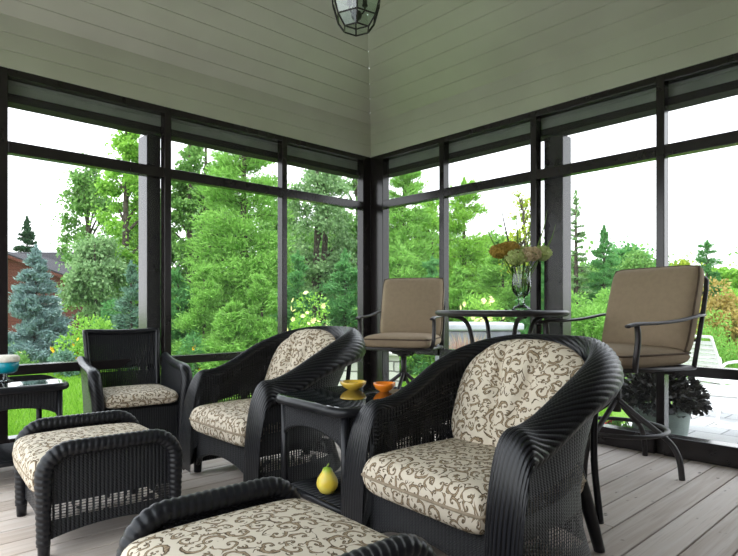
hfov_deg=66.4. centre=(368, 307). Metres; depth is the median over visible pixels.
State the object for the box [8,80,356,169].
trim
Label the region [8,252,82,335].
house
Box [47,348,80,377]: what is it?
shrub
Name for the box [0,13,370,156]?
wall
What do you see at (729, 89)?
trim
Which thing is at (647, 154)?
trim
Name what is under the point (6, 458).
shelf
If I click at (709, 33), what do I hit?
wall
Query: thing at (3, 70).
trim
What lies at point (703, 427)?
patio
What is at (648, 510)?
floor
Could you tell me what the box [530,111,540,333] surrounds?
trim
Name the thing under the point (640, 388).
potted plant
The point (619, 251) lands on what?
tree
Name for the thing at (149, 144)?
column
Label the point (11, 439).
trim
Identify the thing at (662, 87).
trim
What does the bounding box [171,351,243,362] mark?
trim
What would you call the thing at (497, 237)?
tree
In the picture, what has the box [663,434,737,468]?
trim
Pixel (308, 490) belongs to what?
shelf
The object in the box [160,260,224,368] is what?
pine
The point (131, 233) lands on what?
tree
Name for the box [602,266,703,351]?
cushion
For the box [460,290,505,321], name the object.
hydrangea bush
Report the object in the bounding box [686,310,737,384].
juniper
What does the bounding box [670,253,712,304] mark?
leafy tree
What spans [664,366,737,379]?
trim
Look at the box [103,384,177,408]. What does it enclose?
seat cushion
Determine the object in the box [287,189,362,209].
trim
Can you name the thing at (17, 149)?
trim
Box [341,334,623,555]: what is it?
wicker armchair
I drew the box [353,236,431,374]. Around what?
pine
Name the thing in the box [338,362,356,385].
stone planter
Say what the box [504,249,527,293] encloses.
bloom
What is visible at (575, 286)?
spruce
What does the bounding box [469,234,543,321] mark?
pine
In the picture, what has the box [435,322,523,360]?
spa
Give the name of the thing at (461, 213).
pine
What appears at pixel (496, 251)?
bloom
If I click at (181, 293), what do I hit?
pine
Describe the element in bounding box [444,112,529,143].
trim
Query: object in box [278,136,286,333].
trim
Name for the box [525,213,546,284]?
grass blade
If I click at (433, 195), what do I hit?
trim
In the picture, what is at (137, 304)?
tree
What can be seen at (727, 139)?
trim
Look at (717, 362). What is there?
patio chair
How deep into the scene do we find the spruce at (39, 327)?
12.27 m
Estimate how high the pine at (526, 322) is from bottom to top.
2.478 m
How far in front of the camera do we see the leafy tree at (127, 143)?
15.81 m
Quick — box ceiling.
[0,0,725,123]
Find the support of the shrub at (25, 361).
on the ground at (622, 413)
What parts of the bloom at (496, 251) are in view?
stem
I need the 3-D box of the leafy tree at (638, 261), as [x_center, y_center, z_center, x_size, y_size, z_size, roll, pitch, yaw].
[10.358,-0.597,21.995,3.435,3.852,2.994,0,0,16]
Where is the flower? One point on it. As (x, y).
(611, 422)
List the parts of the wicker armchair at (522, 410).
leg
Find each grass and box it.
[8,367,612,435]
[449,330,485,348]
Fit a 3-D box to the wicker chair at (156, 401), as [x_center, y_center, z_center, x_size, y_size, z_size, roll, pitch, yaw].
[-1.599,0.550,3.799,0.633,0.802,0.660,0,0,-36]
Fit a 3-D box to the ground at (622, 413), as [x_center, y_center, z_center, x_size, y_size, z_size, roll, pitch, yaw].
[0.015,1.400,5.660,160.000,0.200,160.000,0,0,-43]
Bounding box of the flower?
[605,417,632,427]
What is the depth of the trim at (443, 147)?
4.99 m
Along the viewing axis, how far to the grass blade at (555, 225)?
3.80 m
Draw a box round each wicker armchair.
[180,326,365,481]
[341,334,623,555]
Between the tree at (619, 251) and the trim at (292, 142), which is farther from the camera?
the tree at (619, 251)
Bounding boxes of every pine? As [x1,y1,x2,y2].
[107,260,138,369]
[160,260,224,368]
[160,266,201,365]
[194,298,255,373]
[241,270,287,347]
[269,249,326,334]
[316,248,356,328]
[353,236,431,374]
[389,171,438,277]
[399,256,452,376]
[413,260,478,372]
[426,175,515,322]
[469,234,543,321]
[508,261,543,333]
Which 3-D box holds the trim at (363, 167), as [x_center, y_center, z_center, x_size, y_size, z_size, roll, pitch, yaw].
[-0.051,-0.278,5.660,0.098,2.455,0.090,0,0,-43]
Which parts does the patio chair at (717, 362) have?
backrest, seat, arm, leg, arm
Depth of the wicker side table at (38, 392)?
3.10 m
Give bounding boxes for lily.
[176,331,209,376]
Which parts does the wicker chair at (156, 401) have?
arm panel, backrest, arm panel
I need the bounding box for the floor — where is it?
[0,420,737,555]
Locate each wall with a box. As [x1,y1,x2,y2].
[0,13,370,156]
[370,0,737,157]
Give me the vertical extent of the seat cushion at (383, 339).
0.117 m
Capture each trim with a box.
[0,66,7,443]
[8,68,164,114]
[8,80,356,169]
[8,93,356,178]
[8,141,164,178]
[8,356,161,375]
[8,435,17,442]
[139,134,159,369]
[161,107,170,354]
[171,109,281,142]
[171,169,281,196]
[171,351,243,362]
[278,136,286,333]
[287,137,362,161]
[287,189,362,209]
[357,156,369,384]
[370,158,370,384]
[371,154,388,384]
[382,349,438,355]
[383,138,438,159]
[383,190,438,208]
[389,66,737,168]
[389,80,737,177]
[439,137,448,357]
[443,349,455,355]
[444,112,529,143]
[444,171,529,197]
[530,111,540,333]
[536,76,655,118]
[536,146,655,180]
[588,424,655,453]
[656,74,668,453]
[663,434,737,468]
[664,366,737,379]
[665,53,737,83]
[665,130,737,157]
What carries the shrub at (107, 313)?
on the ground at (622, 413)
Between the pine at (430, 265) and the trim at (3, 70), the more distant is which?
the pine at (430, 265)
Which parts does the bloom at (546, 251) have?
stem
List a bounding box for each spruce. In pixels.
[8,244,74,362]
[571,189,595,335]
[581,224,622,339]
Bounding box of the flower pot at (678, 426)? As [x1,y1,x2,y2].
[632,402,691,435]
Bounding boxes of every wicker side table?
[0,375,68,467]
[276,384,424,514]
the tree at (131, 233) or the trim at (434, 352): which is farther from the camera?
the tree at (131, 233)
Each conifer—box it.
[11,215,39,251]
[695,239,726,325]
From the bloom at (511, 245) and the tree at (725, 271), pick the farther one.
the tree at (725, 271)
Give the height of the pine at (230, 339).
1.554 m
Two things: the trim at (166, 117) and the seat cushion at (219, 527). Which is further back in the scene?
the trim at (166, 117)
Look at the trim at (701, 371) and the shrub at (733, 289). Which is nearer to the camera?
the trim at (701, 371)
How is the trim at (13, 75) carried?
attached to the wall at (25, 46)
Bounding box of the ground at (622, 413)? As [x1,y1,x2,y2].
[9,319,732,430]
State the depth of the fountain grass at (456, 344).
7.19 m
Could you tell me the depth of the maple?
10.54 m
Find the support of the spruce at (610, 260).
on the ground at (622, 413)
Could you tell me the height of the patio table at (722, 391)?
0.438 m
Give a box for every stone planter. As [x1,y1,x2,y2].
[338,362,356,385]
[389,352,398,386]
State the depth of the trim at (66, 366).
3.75 m
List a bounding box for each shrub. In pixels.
[15,350,38,363]
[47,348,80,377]
[50,314,121,371]
[91,297,125,347]
[133,310,160,345]
[399,354,416,371]
[715,286,737,343]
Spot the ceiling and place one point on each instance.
(298, 51)
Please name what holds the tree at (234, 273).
on the ground at (622, 413)
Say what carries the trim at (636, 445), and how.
on the floor
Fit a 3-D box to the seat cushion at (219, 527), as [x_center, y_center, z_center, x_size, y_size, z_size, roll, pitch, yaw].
[-0.248,0.639,1.379,0.560,0.177,0.551,0,0,-41]
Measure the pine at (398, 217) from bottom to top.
5.396 m
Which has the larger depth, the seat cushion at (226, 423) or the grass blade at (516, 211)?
the grass blade at (516, 211)
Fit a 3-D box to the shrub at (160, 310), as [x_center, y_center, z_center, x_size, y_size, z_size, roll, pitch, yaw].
[-5.050,0.514,12.950,0.998,1.589,1.024,0,0,-1]
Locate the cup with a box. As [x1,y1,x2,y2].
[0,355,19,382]
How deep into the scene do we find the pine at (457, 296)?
10.86 m
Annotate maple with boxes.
[693,276,737,365]
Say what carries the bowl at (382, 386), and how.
on the wicker side table at (331, 411)
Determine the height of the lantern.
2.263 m
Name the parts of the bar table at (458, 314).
leg, leg, leg, leg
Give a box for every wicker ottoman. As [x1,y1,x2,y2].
[12,410,182,555]
[116,476,436,555]
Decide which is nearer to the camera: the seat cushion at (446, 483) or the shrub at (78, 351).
the seat cushion at (446, 483)
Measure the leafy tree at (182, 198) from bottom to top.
6.798 m
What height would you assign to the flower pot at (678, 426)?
0.430 m
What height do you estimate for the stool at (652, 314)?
1.205 m
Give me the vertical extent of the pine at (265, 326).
2.103 m
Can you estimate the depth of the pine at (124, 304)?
11.42 m
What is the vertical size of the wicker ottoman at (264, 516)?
0.437 m
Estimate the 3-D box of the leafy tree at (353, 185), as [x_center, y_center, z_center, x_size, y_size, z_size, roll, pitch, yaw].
[-0.472,-1.778,18.425,2.318,6.161,2.536,0,0,-6]
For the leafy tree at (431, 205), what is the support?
on the ground at (622, 413)
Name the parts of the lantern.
glass pane, glass pane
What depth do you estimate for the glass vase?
3.83 m
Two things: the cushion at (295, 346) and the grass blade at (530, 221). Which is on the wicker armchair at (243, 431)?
the cushion at (295, 346)
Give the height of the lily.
0.916 m
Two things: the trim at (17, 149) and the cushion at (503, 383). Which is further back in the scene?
the trim at (17, 149)
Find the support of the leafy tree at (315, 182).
on the ground at (622, 413)
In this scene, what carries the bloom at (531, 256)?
in the glass vase
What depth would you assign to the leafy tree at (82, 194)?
17.69 m
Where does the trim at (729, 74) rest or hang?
attached to the wall at (709, 33)
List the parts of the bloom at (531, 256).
stem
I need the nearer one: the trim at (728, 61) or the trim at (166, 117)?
the trim at (728, 61)
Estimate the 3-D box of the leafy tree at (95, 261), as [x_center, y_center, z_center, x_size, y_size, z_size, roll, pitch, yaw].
[-7.093,-0.462,14.518,2.138,3.531,2.208,0,0,-2]
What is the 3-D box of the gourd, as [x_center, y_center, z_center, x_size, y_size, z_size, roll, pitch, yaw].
[-0.182,0.748,2.468,0.096,0.134,0.096,0,0,-43]
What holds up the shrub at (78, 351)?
on the ground at (622, 413)
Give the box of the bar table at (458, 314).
[435,310,569,342]
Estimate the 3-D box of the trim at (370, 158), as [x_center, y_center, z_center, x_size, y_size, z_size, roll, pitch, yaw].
[0.018,-0.278,5.731,0.098,2.454,0.098,0,0,-43]
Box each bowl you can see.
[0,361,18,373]
[340,380,365,389]
[373,381,394,391]
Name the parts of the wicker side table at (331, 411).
leg, glass, leg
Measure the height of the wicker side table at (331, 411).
0.550 m
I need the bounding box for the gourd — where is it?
[316,463,337,494]
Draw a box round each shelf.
[0,443,13,467]
[290,471,365,514]
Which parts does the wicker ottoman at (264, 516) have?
panel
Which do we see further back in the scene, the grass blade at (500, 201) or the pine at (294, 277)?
the pine at (294, 277)
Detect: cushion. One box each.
[13,423,147,491]
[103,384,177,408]
[121,499,388,555]
[190,398,290,446]
[265,329,334,379]
[362,438,584,534]
[364,332,440,347]
[381,278,443,336]
[451,339,583,446]
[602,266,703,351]
[605,343,689,368]
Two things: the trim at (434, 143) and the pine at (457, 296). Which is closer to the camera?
the trim at (434, 143)
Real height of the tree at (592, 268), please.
4.304 m
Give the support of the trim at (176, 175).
attached to the window
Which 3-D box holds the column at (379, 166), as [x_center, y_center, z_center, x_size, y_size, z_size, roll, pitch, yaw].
[0.108,-0.278,5.626,0.090,2.455,0.175,0,0,-43]
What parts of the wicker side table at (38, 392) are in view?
glass, leg, leg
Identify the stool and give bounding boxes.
[355,278,445,422]
[534,265,708,480]
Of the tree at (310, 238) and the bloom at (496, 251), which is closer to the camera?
the bloom at (496, 251)
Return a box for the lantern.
[332,0,379,36]
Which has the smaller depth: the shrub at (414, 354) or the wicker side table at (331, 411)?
the wicker side table at (331, 411)
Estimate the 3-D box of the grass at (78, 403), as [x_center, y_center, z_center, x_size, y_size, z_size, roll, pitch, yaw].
[-1.652,1.270,8.322,12.444,0.110,6.104,0,0,3]
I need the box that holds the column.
[544,134,570,334]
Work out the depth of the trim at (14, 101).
4.29 m
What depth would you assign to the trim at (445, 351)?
4.93 m
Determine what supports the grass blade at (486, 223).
in the glass vase
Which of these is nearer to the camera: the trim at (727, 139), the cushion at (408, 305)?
the trim at (727, 139)
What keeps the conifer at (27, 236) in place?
on the ground at (622, 413)
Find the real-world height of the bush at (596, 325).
1.717 m
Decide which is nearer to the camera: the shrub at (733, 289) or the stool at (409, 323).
the stool at (409, 323)
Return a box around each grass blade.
[486,223,517,289]
[500,201,518,287]
[516,211,520,289]
[522,221,530,290]
[524,225,555,290]
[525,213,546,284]
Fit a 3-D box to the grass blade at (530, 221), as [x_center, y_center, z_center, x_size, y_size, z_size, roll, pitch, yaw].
[1.063,-0.365,3.803,0.066,0.510,0.012,0,0,-2]
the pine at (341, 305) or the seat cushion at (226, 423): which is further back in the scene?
the pine at (341, 305)
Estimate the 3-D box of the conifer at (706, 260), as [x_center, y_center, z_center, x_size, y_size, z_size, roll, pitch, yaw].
[15.654,-0.922,25.870,2.060,4.538,2.081,0,0,9]
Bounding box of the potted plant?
[621,373,712,419]
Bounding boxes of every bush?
[287,291,329,330]
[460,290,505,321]
[571,288,609,340]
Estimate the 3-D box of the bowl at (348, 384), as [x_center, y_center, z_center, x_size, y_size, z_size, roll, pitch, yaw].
[-0.077,0.380,2.745,0.128,0.040,0.128,0,0,-43]
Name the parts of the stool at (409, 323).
armrest, leg, leg, post, seat frame, leg, frame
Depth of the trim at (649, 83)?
3.96 m
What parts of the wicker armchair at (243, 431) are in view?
leg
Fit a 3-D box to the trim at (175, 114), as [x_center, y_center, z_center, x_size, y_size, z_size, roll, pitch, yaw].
[-1.152,-1.481,4.630,1.001,0.050,0.078,0,0,-43]
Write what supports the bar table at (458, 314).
on the floor
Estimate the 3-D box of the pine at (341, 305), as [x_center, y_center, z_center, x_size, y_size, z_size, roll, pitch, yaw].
[-0.615,0.012,12.393,1.750,2.662,2.107,0,0,-43]
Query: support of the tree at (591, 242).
on the ground at (622, 413)
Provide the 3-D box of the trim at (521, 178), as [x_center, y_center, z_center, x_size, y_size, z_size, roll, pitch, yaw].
[0.977,-1.012,4.681,0.078,0.075,0.857,0,0,-43]
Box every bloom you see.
[489,243,516,293]
[501,241,519,293]
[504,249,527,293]
[522,246,541,293]
[526,245,552,293]
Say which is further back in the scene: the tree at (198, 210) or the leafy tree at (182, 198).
the tree at (198, 210)
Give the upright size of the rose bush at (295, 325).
1.598 m
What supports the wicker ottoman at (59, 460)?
on the floor
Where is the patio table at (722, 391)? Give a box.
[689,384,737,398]
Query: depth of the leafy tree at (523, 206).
12.13 m
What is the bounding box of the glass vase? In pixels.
[511,266,531,309]
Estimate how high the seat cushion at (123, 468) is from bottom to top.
0.177 m
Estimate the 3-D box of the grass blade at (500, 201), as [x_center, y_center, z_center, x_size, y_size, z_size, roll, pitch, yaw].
[0.952,-0.415,3.803,0.134,0.611,0.012,0,0,0]
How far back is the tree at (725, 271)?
26.42 m
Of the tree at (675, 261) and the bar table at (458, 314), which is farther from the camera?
the tree at (675, 261)
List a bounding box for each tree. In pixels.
[39,153,122,328]
[39,223,137,326]
[71,282,160,332]
[82,128,160,328]
[98,196,186,306]
[160,144,223,333]
[160,150,306,344]
[171,171,262,314]
[236,202,332,325]
[264,167,356,324]
[314,209,355,327]
[328,177,356,328]
[407,180,468,287]
[425,230,475,288]
[468,217,529,321]
[499,189,543,308]
[510,237,593,328]
[578,246,623,302]
[593,234,655,265]
[598,243,655,287]
[647,252,705,274]
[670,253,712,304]
[704,260,737,299]
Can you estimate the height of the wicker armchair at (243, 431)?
0.842 m
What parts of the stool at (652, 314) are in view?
armrest, leg, post, leg, leg, seat frame, armrest, frame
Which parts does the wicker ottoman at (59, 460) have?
leg, panel, leg, panel, panel, panel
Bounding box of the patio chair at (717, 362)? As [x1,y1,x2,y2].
[683,335,737,424]
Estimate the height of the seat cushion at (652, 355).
0.116 m
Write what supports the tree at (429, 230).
on the ground at (622, 413)
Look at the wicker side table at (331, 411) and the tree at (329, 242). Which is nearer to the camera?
the wicker side table at (331, 411)
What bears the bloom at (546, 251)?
in the glass vase
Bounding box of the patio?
[622,396,737,443]
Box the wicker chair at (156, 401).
[76,328,192,442]

